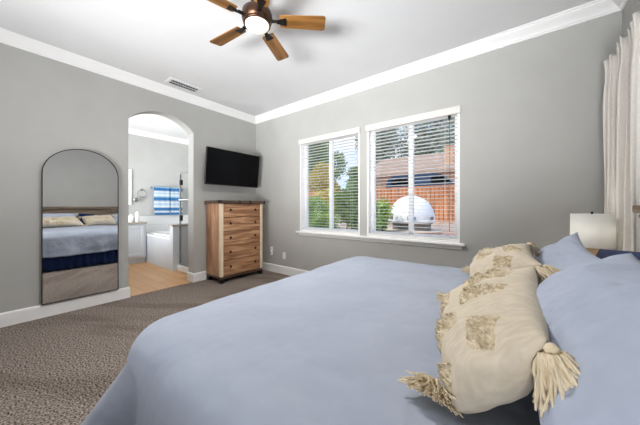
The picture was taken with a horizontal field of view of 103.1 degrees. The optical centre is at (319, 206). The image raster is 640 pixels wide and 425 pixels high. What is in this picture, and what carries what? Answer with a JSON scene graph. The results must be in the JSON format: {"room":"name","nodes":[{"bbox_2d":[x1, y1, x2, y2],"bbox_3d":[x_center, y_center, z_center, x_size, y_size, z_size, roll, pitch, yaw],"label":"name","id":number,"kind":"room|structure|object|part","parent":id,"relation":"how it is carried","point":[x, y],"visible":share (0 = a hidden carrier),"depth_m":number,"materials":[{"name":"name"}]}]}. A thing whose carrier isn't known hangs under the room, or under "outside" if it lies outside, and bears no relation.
{"room":"bedroom","nodes":[
{"label":"bedroom","id":0,"kind":"room"},
{"bbox_2d":[0,43,255,312],"bbox_3d":[-3.156,-0.260,2.428,0.163,2.820,6.150,0,0,37],"label":"wall","id":1,"kind":"structure","parent":0,"point":[48,107],"depth_m":2.79,"materials":[{"name":"paint"}]},
{"bbox_2d":[0,287,129,327],"bbox_3d":[-3.643,1.082,1.646,0.016,0.136,4.016,0,0,37],"label":"baseboard","id":2,"kind":"structure","parent":1,"relation":"attached to","point":[18,316],"depth_m":2.73,"materials":[{"name":"white paint"}]},
{"bbox_2d":[41,149,118,304],"bbox_3d":[-2.682,0.181,2.877,0.030,1.663,0.640,0,0,37],"label":"floor mirror","id":3,"kind":"object","parent":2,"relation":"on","point":[80,187],"visible":1,"depth_m":2.83,"materials":[{"name":"mirror"}]},
{"bbox_2d":[0,28,255,123],"bbox_3d":[-3.006,-1.620,2.407,0.100,0.100,6.000,0,0,37],"label":"trim","id":4,"kind":"structure","parent":1,"relation":"attached to","point":[7,37],"depth_m":3.02,"materials":[{"name":"white paint"}]},
{"bbox_2d":[187,272,192,281],"bbox_3d":[-2.005,1.082,3.928,0.195,0.136,0.016,0,0,37],"label":"baseboard","id":5,"kind":"object","parent":1,"relation":"attached to","point":[189,274],"visible":1,"depth_m":3.93,"materials":[{"name":"white paint"}]},
{"bbox_2d":[193,271,212,281],"bbox_3d":[-1.576,1.082,4.340,0.016,0.136,1.192,0,0,37],"label":"baseboard","id":6,"kind":"structure","parent":1,"relation":"attached to","point":[199,276],"depth_m":3.94,"materials":[{"name":"white paint"}]},
{"bbox_2d":[204,146,259,187],"bbox_3d":[-1.485,-0.627,4.250,0.269,0.566,0.985,0,0,37],"label":"television","id":7,"kind":"object","parent":1,"relation":"attached to","point":[223,167],"visible":1,"depth_m":4.13,"materials":[{"name":"black plastic"}]},
{"bbox_2d":[0,262,289,424],"bbox_3d":[-2.280,1.200,1.850,7.230,0.100,6.000,0,0,37],"label":"floor","id":8,"kind":"structure","parent":0,"point":[55,369],"depth_m":2.14,"materials":[{"name":"carpet"}]},
{"bbox_2d":[128,217,146,263],"bbox_3d":[-4.255,0.687,4.812,0.487,0.934,1.555,0,0,37],"label":"bathroom vanity","id":9,"kind":"object","parent":8,"relation":"on","point":[136,230],"visible":0.07,"depth_m":5.17,"materials":[{"name":"wood"}]},
{"bbox_3d":[-3.761,0.695,5.104,0.018,0.630,0.400,0,0,38],"label":"cabinet door","id":10,"kind":"part","parent":9,"relation":"part of","materials":[{"name":"white wood"}]},
{"bbox_2d":[128,221,146,224],"bbox_3d":[-4.258,0.331,4.815,0.479,0.038,1.555,0,0,38],"label":"countertop","id":11,"kind":"structure","parent":9,"relation":"on","point":[140,222],"depth_m":5.15,"materials":[{"name":"stone"}]},
{"bbox_2d":[128,214,133,221],"bbox_3d":[-3.860,0.227,5.187,0.090,0.170,0.089,0,0,37],"label":"lotion bottle","id":12,"kind":"object","parent":11,"relation":"on","point":[130,217],"visible":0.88,"depth_m":5.16,"materials":[{"name":"white plastic"}]},
{"bbox_2d":[135,210,138,221],"bbox_3d":[-3.796,0.189,5.268,0.075,0.245,0.080,0,0,-11],"label":"soap dispenser","id":13,"kind":"object","parent":11,"relation":"on","point":[136,213],"visible":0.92,"depth_m":5.25,"materials":[{"name":"white ceramic"}]},
{"bbox_2d":[145,231,169,269],"bbox_3d":[-3.032,0.775,5.530,1.542,0.758,1.063,0,0,37],"label":"bathtub","id":14,"kind":"object","parent":8,"relation":"on","point":[157,243],"visible":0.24,"depth_m":5.00,"materials":[{"name":"white ceramic"}]},
{"bbox_2d":[146,231,169,239],"bbox_3d":[-3.032,0.770,5.530,1.542,0.440,1.063,0,0,38],"label":"basin","id":15,"kind":"object","parent":14,"relation":"in","point":[159,235],"depth_m":5.19,"materials":[{"name":"white ceramic"}]},
{"bbox_2d":[177,171,187,272],"bbox_3d":[-2.245,0.262,4.410,0.804,1.784,0.117,0,0,37],"label":"shower enclosure","id":16,"kind":"object","parent":8,"relation":"on","point":[182,267],"visible":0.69,"depth_m":4.63,"materials":[{"name":"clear glass"}]},
{"bbox_2d":[204,200,264,283],"bbox_3d":[-1.390,0.523,4.206,0.454,1.253,0.855,0,0,37],"label":"dresser","id":17,"kind":"object","parent":8,"relation":"on","point":[234,229],"visible":1,"depth_m":3.98,"materials":[{"name":"brown wood"}]},
{"bbox_3d":[-1.656,0.497,3.919,0.356,1.105,0.012,0,0,38],"label":"panel","id":18,"kind":"part","parent":17,"relation":"part of","materials":[{"name":"brown wood"}]},
{"bbox_3d":[-1.483,0.497,3.807,0.056,1.105,0.050,0,0,38],"label":"post","id":19,"kind":"part","parent":17,"relation":"part of","materials":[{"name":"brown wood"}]},
{"bbox_3d":[-1.399,1.067,4.212,0.412,0.034,0.788,0,0,38],"label":"plinth rail","id":20,"kind":"part","parent":17,"relation":"part of","materials":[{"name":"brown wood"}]},
{"bbox_3d":[-1.253,0.053,4.100,0.031,0.197,0.686,0,0,38],"label":"drawer","id":21,"kind":"part","parent":17,"relation":"part of","materials":[{"name":"brown wood"}]},
{"bbox_3d":[-1.253,0.265,4.100,0.031,0.207,0.686,0,0,38],"label":"drawer","id":22,"kind":"part","parent":17,"relation":"part of","materials":[{"name":"brown wood"}]},
{"bbox_3d":[-1.253,0.482,4.100,0.031,0.207,0.686,0,0,38],"label":"drawer","id":23,"kind":"part","parent":17,"relation":"part of","materials":[{"name":"brown wood"}]},
{"bbox_3d":[-1.253,0.699,4.100,0.031,0.207,0.686,0,0,38],"label":"drawer","id":24,"kind":"part","parent":17,"relation":"part of","materials":[{"name":"brown wood"}]},
{"bbox_3d":[-1.253,0.926,4.100,0.031,0.228,0.686,0,0,38],"label":"drawer","id":25,"kind":"part","parent":17,"relation":"part of","materials":[{"name":"brown wood"}]},
{"bbox_3d":[-1.030,0.497,4.398,0.056,1.105,0.050,0,0,38],"label":"post","id":26,"kind":"part","parent":17,"relation":"part of","materials":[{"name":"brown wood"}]},
{"bbox_2d":[632,205,639,217],"bbox_3d":[0.482,0.570,1.143,1.906,1.160,2.011,0,0,37],"label":"bed","id":27,"kind":"object","parent":8,"relation":"on","point":[635,208],"visible":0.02,"depth_m":1.37,"materials":[{"name":"brown wood"}]},
{"bbox_2d":[80,256,539,424],"bbox_3d":[0.383,0.655,1.297,1.853,0.475,2.214,0,0,37],"label":"duvet","id":28,"kind":"object","parent":27,"relation":"on","point":[331,344],"visible":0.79,"depth_m":0.80,"materials":[{"name":"blue fabric"}]},
{"bbox_2d":[397,266,580,417],"bbox_3d":[0.505,0.316,0.733,0.416,0.231,0.882,0,0,31],"label":"lumbar cushion","id":29,"kind":"object","parent":28,"relation":"on","point":[494,346],"visible":0.84,"depth_m":0.50,"materials":[{"name":"beige fabric"}]},
{"bbox_2d":[460,242,560,278],"bbox_3d":[0.911,0.319,1.269,0.468,0.266,0.752,0,0,37],"label":"lumbar cushion","id":30,"kind":"object","parent":28,"relation":"on","point":[510,256],"visible":0.54,"depth_m":1.16,"materials":[{"name":"beige fabric"}]},
{"bbox_2d":[534,232,599,281],"bbox_3d":[1.214,0.287,1.287,0.258,0.273,0.800,0,0,37],"label":"bed pillow","id":31,"kind":"object","parent":28,"relation":"on","point":[569,251],"visible":0.36,"depth_m":1.22,"materials":[{"name":"blue fabric"}]},
{"bbox_2d":[536,253,639,424],"bbox_3d":[0.609,0.286,0.522,0.307,0.290,0.970,0,0,37],"label":"bed pillow","id":32,"kind":"object","parent":28,"relation":"on","point":[591,309],"visible":0.7,"depth_m":0.38,"materials":[{"name":"blue fabric"}]},
{"bbox_2d":[596,249,639,259],"bbox_3d":[1.386,0.305,1.154,0.097,0.310,0.925,0,0,34],"label":"pillow","id":33,"kind":"object","parent":28,"relation":"on","point":[602,253],"visible":0.15,"depth_m":1.32,"materials":[{"name":"fabric"}]},
{"bbox_3d":[1.188,0.011,0.595,0.120,0.042,2.000,0,0,38],"label":"cap rail","id":34,"kind":"part","parent":27,"relation":"part of","materials":[{"name":"brown wood"}]},
{"bbox_3d":[1.823,0.850,1.803,0.382,0.600,0.550,0,0,37],"label":"nightstand","id":35,"kind":"object","parent":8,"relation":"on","visible":0},
{"bbox_2d":[570,211,616,255],"bbox_3d":[1.912,0.290,1.785,0.226,0.519,0.226,0,0,37],"label":"table lamp","id":36,"kind":"object","parent":35,"relation":"on","point":[596,232],"visible":0.62,"depth_m":1.70,"materials":[{"name":"white fabric"}]},
{"bbox_2d":[128,134,187,216],"bbox_3d":[-4.271,-0.210,5.275,0.100,2.920,3.310,0,0,37],"label":"wall","id":37,"kind":"structure","parent":0,"point":[153,162],"depth_m":5.79,"materials":[{"name":"paint"}]},
{"bbox_2d":[128,169,131,204],"bbox_3d":[-4.379,-0.425,5.027,0.029,0.770,1.085,0,0,37],"label":"vanity mirror","id":38,"kind":"object","parent":37,"relation":"attached to","point":[129,170],"visible":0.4,"depth_m":5.42,"materials":[{"name":"white mirror"}]},
{"bbox_2d":[128,171,128,202],"bbox_3d":[-4.384,-0.425,5.031,0.013,0.670,0.985,0,0,38],"label":"mirror glass","id":39,"kind":"object","parent":38,"relation":"attached to","point":[128,171],"depth_m":5.41,"materials":[{"name":"white mirror"}]},
{"bbox_2d":[128,128,187,144],"bbox_3d":[-4.210,-1.620,5.191,0.100,0.100,3.050,0,0,37],"label":"trim","id":40,"kind":"structure","parent":37,"relation":"attached to","point":[130,130],"depth_m":5.81,"materials":[{"name":"white paint"}]},
{"bbox_2d":[139,215,187,231],"bbox_3d":[-3.646,0.385,6.003,0.006,0.370,1.074,0,0,37],"label":"tiled wall","id":41,"kind":"structure","parent":37,"relation":"attached to","point":[154,223],"depth_m":5.91,"materials":[{"name":"white tile"}]},
{"bbox_3d":[-3.594,-0.445,6.010,0.078,0.049,0.730,0,0,37],"label":"towel bar","id":42,"kind":"object","parent":37,"relation":"attached to","visible":0},
{"bbox_2d":[154,186,169,214],"bbox_3d":[-3.656,-0.141,5.878,0.059,0.652,0.317,0,0,37],"label":"hand towel","id":43,"kind":"object","parent":42,"relation":"hanging from","point":[161,194],"visible":1,"depth_m":5.86,"materials":[{"name":"fabric"}]},
{"bbox_2d":[170,187,181,214],"bbox_3d":[-3.467,-0.136,6.123,0.059,0.662,0.268,0,0,37],"label":"hand towel","id":44,"kind":"object","parent":42,"relation":"hanging from","point":[174,192],"visible":0.86,"depth_m":6.08,"materials":[{"name":"fabric"}]},
{"bbox_2d":[168,223,187,270],"bbox_3d":[-2.373,0.735,5.013,0.180,0.839,1.095,0,0,37],"label":"wall","id":45,"kind":"structure","parent":0,"point":[174,228],"depth_m":4.62,"materials":[{"name":"paint"}]},
{"bbox_2d":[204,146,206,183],"bbox_3d":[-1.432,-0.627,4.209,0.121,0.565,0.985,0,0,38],"label":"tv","id":46,"kind":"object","parent":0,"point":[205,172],"depth_m":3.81,"materials":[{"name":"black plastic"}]},
{"bbox_2d":[0,0,593,139],"bbox_3d":[-2.257,-1.710,1.839,7.480,0.080,6.310,0,0,37],"label":"ceiling","id":47,"kind":"structure","parent":0,"point":[158,41],"depth_m":2.50,"materials":[{"name":"paint"}]},
{"bbox_2d":[164,77,201,93],"bbox_3d":[-1.872,-1.664,3.491,0.200,0.013,0.420,0,0,37],"label":"ceiling vent","id":48,"kind":"object","parent":47,"relation":"in","point":[171,81],"visible":1,"depth_m":3.47,"materials":[{"name":"metal"}]},
{"bbox_2d":[207,0,325,60],"bbox_3d":[-0.516,-1.524,1.983,1.010,0.292,1.032,0,0,37],"label":"ceiling fan","id":49,"kind":"object","parent":47,"relation":"hanging from","point":[256,15],"visible":1,"depth_m":1.98,"materials":[{"name":"brown wood"}]},
{"bbox_3d":[-0.760,-1.450,1.751,0.355,0.007,0.124,0,12,-40],"label":"fan blade","id":50,"kind":"part","parent":49,"relation":"part of","materials":[{"name":"brown wood"}]},
{"bbox_3d":[-0.786,-1.450,2.165,0.355,0.007,0.124,0,12,33],"label":"fan blade","id":51,"kind":"part","parent":49,"relation":"part of","materials":[{"name":"brown wood"}]},
{"bbox_3d":[-0.488,-1.399,1.976,0.184,0.042,0.184,0,0,38],"label":"lamp globe","id":52,"kind":"part","parent":49,"relation":"part of","materials":[{"name":"white glass"}]},
{"bbox_3d":[-0.359,-1.450,1.648,0.124,0.007,0.355,13,-5,-21],"label":"fan blade","id":53,"kind":"part","parent":49,"relation":"part of","materials":[{"name":"brown wood"}]},
{"bbox_3d":[-0.400,-1.450,2.317,0.124,0.007,0.355,-12,-3,14],"label":"fan blade","id":54,"kind":"part","parent":49,"relation":"part of","materials":[{"name":"brown wood"}]},
{"bbox_3d":[-0.137,-1.450,1.997,0.355,0.007,0.124,0,-12,-3],"label":"fan blade","id":55,"kind":"part","parent":49,"relation":"part of","materials":[{"name":"brown wood"}]},
{"bbox_2d":[256,11,621,270],"bbox_3d":[0.641,-0.110,3.491,4.893,3.120,0.160,0,0,37],"label":"wall","id":56,"kind":"structure","parent":0,"point":[532,150],"depth_m":2.55,"materials":[{"name":"paint"}]},
{"bbox_2d":[262,262,308,275],"bbox_3d":[0.593,1.082,3.417,4.580,0.136,0.016,0,0,37],"label":"baseboard","id":57,"kind":"structure","parent":56,"relation":"attached to","point":[280,269],"depth_m":4.36,"materials":[{"name":"white paint"}]},
{"bbox_2d":[300,133,359,234],"bbox_3d":[0.157,-0.350,3.863,1.094,1.480,0.160,0,0,37],"label":"window","id":58,"kind":"structure","parent":56,"relation":"in","point":[303,199],"depth_m":3.97,"materials":[{"name":"white paint"}]},
{"bbox_2d":[298,127,359,233],"bbox_3d":[0.121,-0.360,3.816,1.118,1.452,0.101,0,0,37],"label":"window blind","id":59,"kind":"object","parent":58,"relation":"attached to","point":[353,131],"visible":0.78,"depth_m":3.80,"materials":[{"name":"white plastic"}]},
{"bbox_3d":[0.131,-1.044,3.829,1.042,0.044,0.064,0,0,38],"label":"head rail","id":60,"kind":"part","parent":59,"relation":"part of","materials":[{"name":"white plastic"}]},
{"bbox_3d":[0.134,0.358,3.833,1.042,0.018,0.052,0,0,38],"label":"rail","id":61,"kind":"part","parent":59,"relation":"part of","materials":[{"name":"white plastic"}]},
{"bbox_2d":[296,231,464,249],"bbox_3d":[0.571,0.422,3.409,2.405,0.068,0.055,0,0,37],"label":"trim","id":62,"kind":"structure","parent":56,"relation":"attached to","point":[448,245],"depth_m":3.17,"materials":[{"name":"white paint"}]},
{"bbox_2d":[367,113,459,242],"bbox_3d":[1.115,-0.350,3.128,1.100,1.480,0.160,0,0,37],"label":"window","id":63,"kind":"structure","parent":56,"relation":"in","point":[371,191],"depth_m":3.13,"materials":[{"name":"white paint"}]},
{"bbox_2d":[365,105,460,240],"bbox_3d":[1.078,-0.360,3.081,1.124,1.452,0.101,0,0,37],"label":"window blind","id":64,"kind":"object","parent":63,"relation":"attached to","point":[455,110],"visible":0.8,"depth_m":3.03,"materials":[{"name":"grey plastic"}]},
{"bbox_3d":[1.092,0.358,3.099,1.048,0.018,0.052,0,0,38],"label":"rail","id":65,"kind":"part","parent":64,"relation":"part of","materials":[{"name":"white plastic"}]},
{"bbox_3d":[1.089,-1.044,3.095,1.048,0.044,0.064,0,0,38],"label":"head rail","id":66,"kind":"part","parent":64,"relation":"part of","materials":[{"name":"white plastic"}]},
{"bbox_2d":[255,0,621,123],"bbox_3d":[0.567,-1.620,3.384,4.580,0.100,0.100,0,0,37],"label":"trim","id":67,"kind":"structure","parent":56,"relation":"attached to","point":[594,9],"depth_m":2.63,"materials":[{"name":"white paint"}]},
{"bbox_2d":[622,0,639,36],"bbox_3d":[0.602,-0.260,-0.456,0.150,2.820,6.150,0,0,37],"label":"wall","id":68,"kind":"structure","parent":0,"point":[632,6],"depth_m":1.92,"materials":[{"name":"paint"}]},
{"bbox_2d":[612,0,627,9],"bbox_3d":[0.548,-1.620,-0.320,0.100,0.100,6.000,0,0,37],"label":"trim","id":69,"kind":"structure","parent":68,"relation":"attached to","point":[620,3],"depth_m":1.99,"materials":[{"name":"white paint"}]},
{"bbox_3d":[2.097,-1.070,1.656,0.048,0.022,0.840,0,0,37],"label":"curtain rod","id":70,"kind":"object","parent":68,"relation":"attached to","visible":0},
{"bbox_2d":[603,11,639,251],"bbox_3d":[2.047,-0.001,1.714,0.105,2.262,0.769,0,0,37],"label":"curtain","id":71,"kind":"object","parent":70,"relation":"hanging from","point":[621,94],"visible":0.54,"depth_m":1.66,"materials":[{"name":"white fabric"}]},
{"label":"outside","id":72,"kind":"structure","parent":0,"visible":0},
{"bbox_2d":[336,201,454,230],"bbox_3d":[3.071,0.400,26.836,60.000,1.700,39.840,0,0,37],"label":"ground","id":73,"kind":"structure","parent":72,"point":[452,224],"depth_m":11.01,"materials":[{"name":"concrete"}]},
{"bbox_2d":[309,196,335,225],"bbox_3d":[-0.234,0.247,9.359,1.414,1.425,1.565,0,0,-36],"label":"leafy shrub","id":74,"kind":"object","parent":73,"relation":"on","point":[312,207],"visible":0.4,"depth_m":9.12,"materials":[{"name":"green plant"}]},
{"bbox_2d":[309,162,340,191],"bbox_3d":[0.138,-1.887,20.609,3.116,3.492,4.008,0,0,37],"label":"tree","id":75,"kind":"object","parent":73,"relation":"on","point":[319,184],"visible":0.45,"depth_m":19.57,"materials":[{"name":"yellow plant"}]},
{"bbox_2d":[309,210,342,228],"bbox_3d":[0.121,0.588,7.766,1.233,1.023,0.997,0,0,37],"label":"leafy shrub","id":76,"kind":"object","parent":73,"relation":"on","point":[324,220],"visible":0.42,"depth_m":7.54,"materials":[{"name":"green plant"}]},
{"bbox_2d":[313,188,338,213],"bbox_3d":[0.372,-0.108,14.428,2.004,2.036,1.694,0,0,37],"label":"leafy shrub","id":77,"kind":"object","parent":73,"relation":"on","point":[324,193],"visible":0.25,"depth_m":14.25,"materials":[{"name":"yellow plant"}]},
{"bbox_2d":[309,141,347,179],"bbox_3d":[0.355,-4.355,26.342,6.072,8.431,4.668,0,0,37],"label":"tree","id":78,"kind":"object","parent":73,"relation":"on","point":[340,163],"visible":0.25,"depth_m":25.14,"materials":[{"name":"green plant"}]},
{"bbox_2d":[334,180,357,229],"bbox_3d":[1.051,-0.024,8.936,1.447,1.963,1.177,0,0,18],"label":"leafy shrub","id":79,"kind":"object","parent":73,"relation":"on","point":[348,206],"visible":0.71,"depth_m":8.75,"materials":[{"name":"green plant"}]},
{"bbox_2d":[344,165,357,186],"bbox_3d":[4.857,-2.547,30.079,3.723,4.812,3.982,0,0,19],"label":"tree","id":80,"kind":"object","parent":73,"relation":"on","point":[349,170],"visible":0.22,"depth_m":29.83,"materials":[{"name":"green plant"}]},
{"bbox_2d":[352,128,407,162],"bbox_3d":[9.105,-7.258,38.616,8.513,14.237,7.401,0,0,37],"label":"oak tree","id":81,"kind":"object","parent":73,"relation":"on","point":[394,136],"visible":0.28,"depth_m":36.71,"materials":[{"name":"green plant"}]},
{"bbox_2d":[309,185,454,221],"bbox_3d":[-0.852,-0.100,17.481,29.165,1.900,0.220,0,0,37],"label":"fence","id":82,"kind":"object","parent":73,"relation":"on","point":[440,217],"visible":0.02,"depth_m":12.46,"materials":[{"name":"orange wood"}]},
{"bbox_3d":[-0.954,-1.025,17.483,29.000,0.050,0.100,0,0,38],"label":"rail","id":83,"kind":"part","parent":82,"relation":"part of","materials":[{"name":"wood"}]},
{"bbox_2d":[376,145,454,201],"bbox_3d":[14.108,-2.725,23.560,18.100,5.150,8.800,0,0,37],"label":"house","id":84,"kind":"structure","parent":73,"relation":"on","point":[381,182],"depth_m":23.96,"materials":[{"name":"orange-red brick"},{"name":"brown shingle"},{"name":"dark glass"}]},
{"bbox_2d":[385,173,454,198],"bbox_3d":[7.211,-1.215,16.995,5.250,1.830,1.815,0,0,37],"label":"car","id":85,"kind":"object","parent":73,"relation":"on","point":[443,182],"visible":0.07,"depth_m":16.34,"materials":[{"name":"blue paint"}]},
{"bbox_2d":[397,119,452,157],"bbox_3d":[16.125,-8.612,38.519,9.508,16.945,6.399,0,0,23],"label":"oak tree","id":86,"kind":"object","parent":73,"relation":"on","point":[437,121],"visible":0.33,"depth_m":37.62,"materials":[{"name":"green plant"}]},
{"bbox_2d":[430,117,454,152],"bbox_3d":[19.754,-9.291,34.764,8.781,18.304,7.360,0,0,14],"label":"oak tree","id":87,"kind":"object","parent":73,"relation":"on","point":[453,118],"visible":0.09,"depth_m":34.34,"materials":[{"name":"green plant"}]},
{"bbox_2d":[442,231,454,235],"bbox_3d":[3.126,0.910,7.030,4.800,0.240,3.600,0,0,37],"label":"paving","id":88,"kind":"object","parent":73,"relation":"on","point":[453,232],"visible":0.02,"depth_m":7.67,"materials":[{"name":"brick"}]},
{"bbox_2d":[376,195,394,230],"bbox_3d":[1.502,0.360,6.469,0.722,1.389,0.690,0,0,37],"label":"leafy shrub","id":89,"kind":"object","parent":88,"relation":"on","point":[380,207],"visible":0.52,"depth_m":6.35,"materials":[{"name":"green plant"}]},
{"bbox_2d":[386,196,442,234],"bbox_3d":[2.521,0.255,7.015,1.600,1.121,1.600,0,0,37],"label":"oven","id":90,"kind":"object","parent":88,"relation":"on","point":[422,203],"visible":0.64,"depth_m":6.58,"materials":[{"name":"white ceramic"}]}
]}

